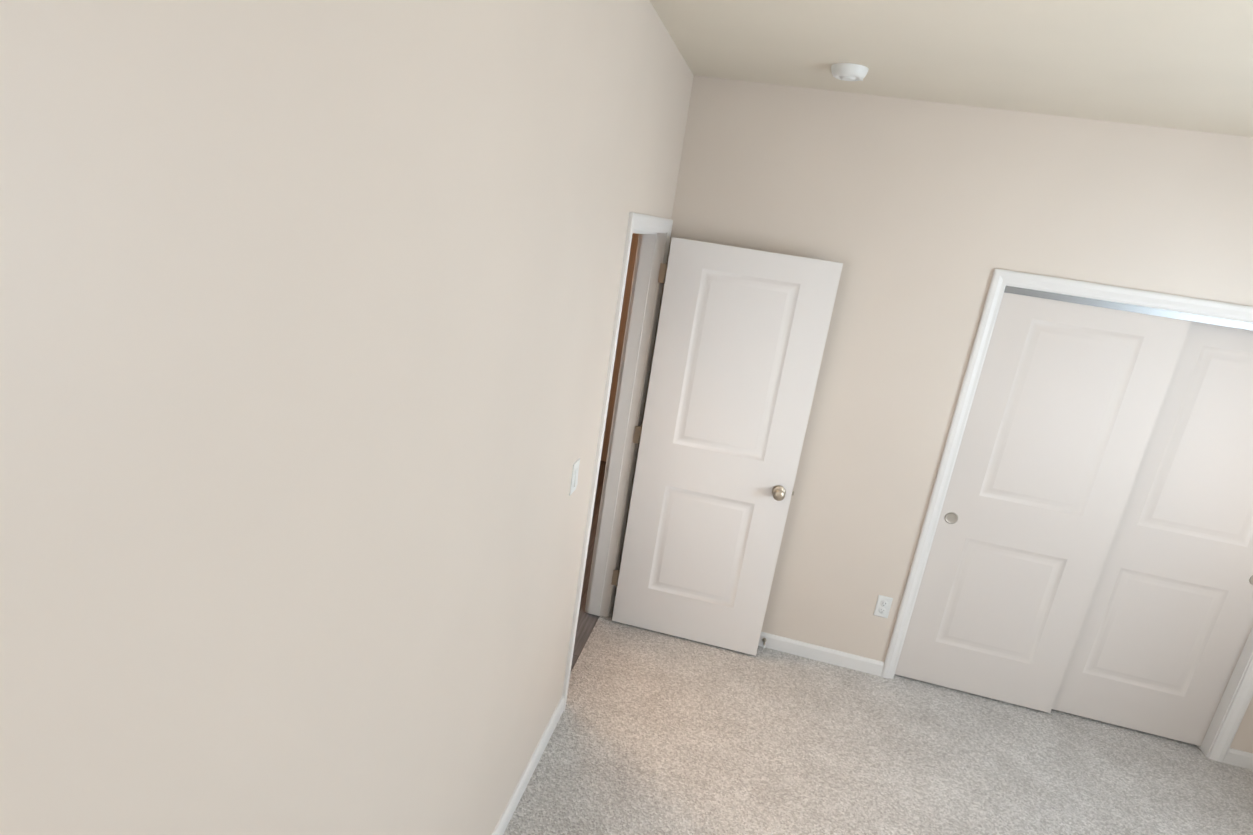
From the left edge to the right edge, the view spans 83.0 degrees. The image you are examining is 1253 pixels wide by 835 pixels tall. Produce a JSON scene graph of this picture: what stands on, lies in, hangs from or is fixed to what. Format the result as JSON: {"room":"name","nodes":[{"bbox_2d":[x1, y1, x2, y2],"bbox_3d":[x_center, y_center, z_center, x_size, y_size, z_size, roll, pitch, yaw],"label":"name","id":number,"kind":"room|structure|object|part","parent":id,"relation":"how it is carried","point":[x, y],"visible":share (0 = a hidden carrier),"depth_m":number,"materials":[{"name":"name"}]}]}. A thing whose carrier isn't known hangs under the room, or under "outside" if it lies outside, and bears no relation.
{"room":"empty bedroom","nodes":[
{"label":"empty bedroom","id":0,"kind":"room"},
{"bbox_2d":[0,0,693,834],"bbox_3d":[-0.114,-0.078,2.851,0.115,2.722,6.115,11,16,10],"label":"wall","id":1,"kind":"structure","parent":0,"point":[306,316],"depth_m":0.93,"materials":[{"name":"paint"}]},
{"bbox_2d":[492,696,564,834],"bbox_3d":[-0.582,1.558,1.728,0.014,0.078,2.783,11,16,10],"label":"baseboard","id":2,"kind":"structure","parent":1,"relation":"attached to","point":[511,807],"depth_m":2.63,"materials":[{"name":"white paint"}]},
{"bbox_2d":[569,458,579,495],"bbox_3d":[-0.177,0.207,2.462,0.012,0.115,0.070,11,16,10],"label":"light switch","id":3,"kind":"object","parent":1,"relation":"attached to","point":[574,478],"visible":1,"depth_m":2.45,"materials":[{"name":"white plastic"}]},
{"bbox_2d":[562,212,672,711],"bbox_3d":[-0.098,0.160,3.200,0.150,2.096,0.876,11,16,10],"label":"door frame","id":4,"kind":"structure","parent":1,"relation":"attached to","point":[648,263],"depth_m":3.45,"materials":[{"name":"white paint"}]},
{"bbox_2d":[611,237,842,655],"bbox_3d":[0.428,0.194,3.465,0.817,2.000,0.167,11,16,10],"label":"entry door","id":5,"kind":"structure","parent":1,"relation":"in","point":[741,337],"depth_m":3.41,"materials":[{"name":"white paint"}]},
{"bbox_3d":[0.074,0.086,3.532,0.070,1.695,0.013,11,16,10],"label":"entry door hinge","id":6,"kind":"part","parent":5,"relation":"part of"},
{"bbox_3d":[0.757,0.357,3.429,0.105,0.065,0.167,11,16,10],"label":"knob","id":7,"kind":"part","parent":5,"relation":"part of","materials":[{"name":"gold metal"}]},
{"bbox_2d":[571,461,605,670],"bbox_3d":[-1.778,0.762,4.248,3.425,0.094,4.830,11,16,10],"label":"floor","id":8,"kind":"structure","parent":0,"point":[587,622],"depth_m":4.02,"materials":[{"name":"wood"}]},
{"bbox_2d":[601,233,638,461],"bbox_3d":[-0.984,-1.125,6.085,3.345,2.722,0.115,11,16,10],"label":"wall","id":9,"kind":"structure","parent":0,"point":[628,284],"depth_m":5.93,"materials":[{"name":"paint"}]},
{"bbox_2d":[503,609,1252,834],"bbox_3d":[1.214,1.767,2.268,3.440,0.100,4.730,11,16,10],"label":"floor carpet","id":10,"kind":"object","parent":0,"point":[656,733],"depth_m":3.06,"materials":[{"name":"grey carpet"}]},
{"bbox_2d":[615,75,1252,752],"bbox_3d":[1.764,0.072,3.311,3.405,2.722,0.115,11,16,10],"label":"wall","id":11,"kind":"structure","parent":0,"point":[921,221],"depth_m":3.17,"materials":[{"name":"paint"}]},
{"bbox_2d":[613,595,883,675],"bbox_3d":[0.620,1.157,3.779,1.452,0.078,0.014,11,16,10],"label":"baseboard","id":12,"kind":"structure","parent":11,"relation":"attached to","point":[827,655],"depth_m":3.70,"materials":[{"name":"white paint"}]},
{"bbox_2d":[873,595,892,617],"bbox_3d":[1.295,0.956,3.575,0.070,0.115,0.009,11,16,10],"label":"electrical outlet","id":13,"kind":"object","parent":11,"relation":"attached to","point":[883,606],"visible":1,"depth_m":3.57,"materials":[{"name":"white plastic"}]},
{"bbox_2d":[881,268,1252,762],"bbox_3d":[2.239,0.501,3.307,1.495,2.042,0.115,11,16,10],"label":"door frame","id":14,"kind":"structure","parent":11,"relation":"attached to","point":[1237,675],"depth_m":3.32,"materials":[{"name":"white paint"}]},
{"bbox_2d":[1004,286,1252,330],"bbox_3d":[2.379,-0.437,3.039,1.453,0.030,0.088,11,16,10],"label":"closet track","id":15,"kind":"object","parent":11,"relation":"attached to","point":[1135,308],"visible":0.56,"depth_m":3.04,"materials":[{"name":"silver metal"}]},
{"bbox_2d":[895,292,1191,712],"bbox_3d":[1.892,0.446,3.347,0.762,2.000,0.037,11,16,10],"label":"closet door","id":16,"kind":"structure","parent":15,"relation":"hanging from","point":[1065,406],"depth_m":3.30,"materials":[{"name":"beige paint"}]},
{"bbox_3d":[1.567,0.485,3.415,0.060,0.060,0.004,11,16,10],"label":"handle","id":17,"kind":"part","parent":16,"relation":"part of","materials":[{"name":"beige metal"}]},
{"bbox_2d":[1052,321,1252,745],"bbox_3d":[2.580,0.583,3.265,0.762,1.978,0.037,11,16,10],"label":"closet door","id":18,"kind":"structure","parent":15,"relation":"hanging from","point":[1165,631],"depth_m":3.28,"materials":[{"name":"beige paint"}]},
{"bbox_3d":[2.867,0.739,3.220,0.060,0.060,0.004,11,16,10],"label":"handle","id":19,"kind":"part","parent":18,"relation":"part of","materials":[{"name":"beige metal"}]},
{"bbox_2d":[1223,748,1252,769],"bbox_3d":[2.972,1.630,3.348,0.253,0.078,0.014,11,16,10],"label":"baseboard","id":20,"kind":"structure","parent":11,"relation":"attached to","point":[1239,758],"depth_m":3.35,"materials":[{"name":"white paint"}]},
{"bbox_2d":[650,0,1252,136],"bbox_3d":[0.129,-1.429,2.519,6.865,0.100,6.230,11,16,10],"label":"ceiling","id":21,"kind":"structure","parent":0,"point":[1181,64],"depth_m":2.25,"materials":[{"name":"paint"}]},
{"bbox_2d":[831,63,868,80],"bbox_3d":[0.833,-1.289,2.654,0.136,0.040,0.136,11,16,10],"label":"smoke detector","id":22,"kind":"object","parent":21,"relation":"attached to","point":[848,72],"visible":1,"depth_m":2.61,"materials":[{"name":"white plastic"}]}
]}

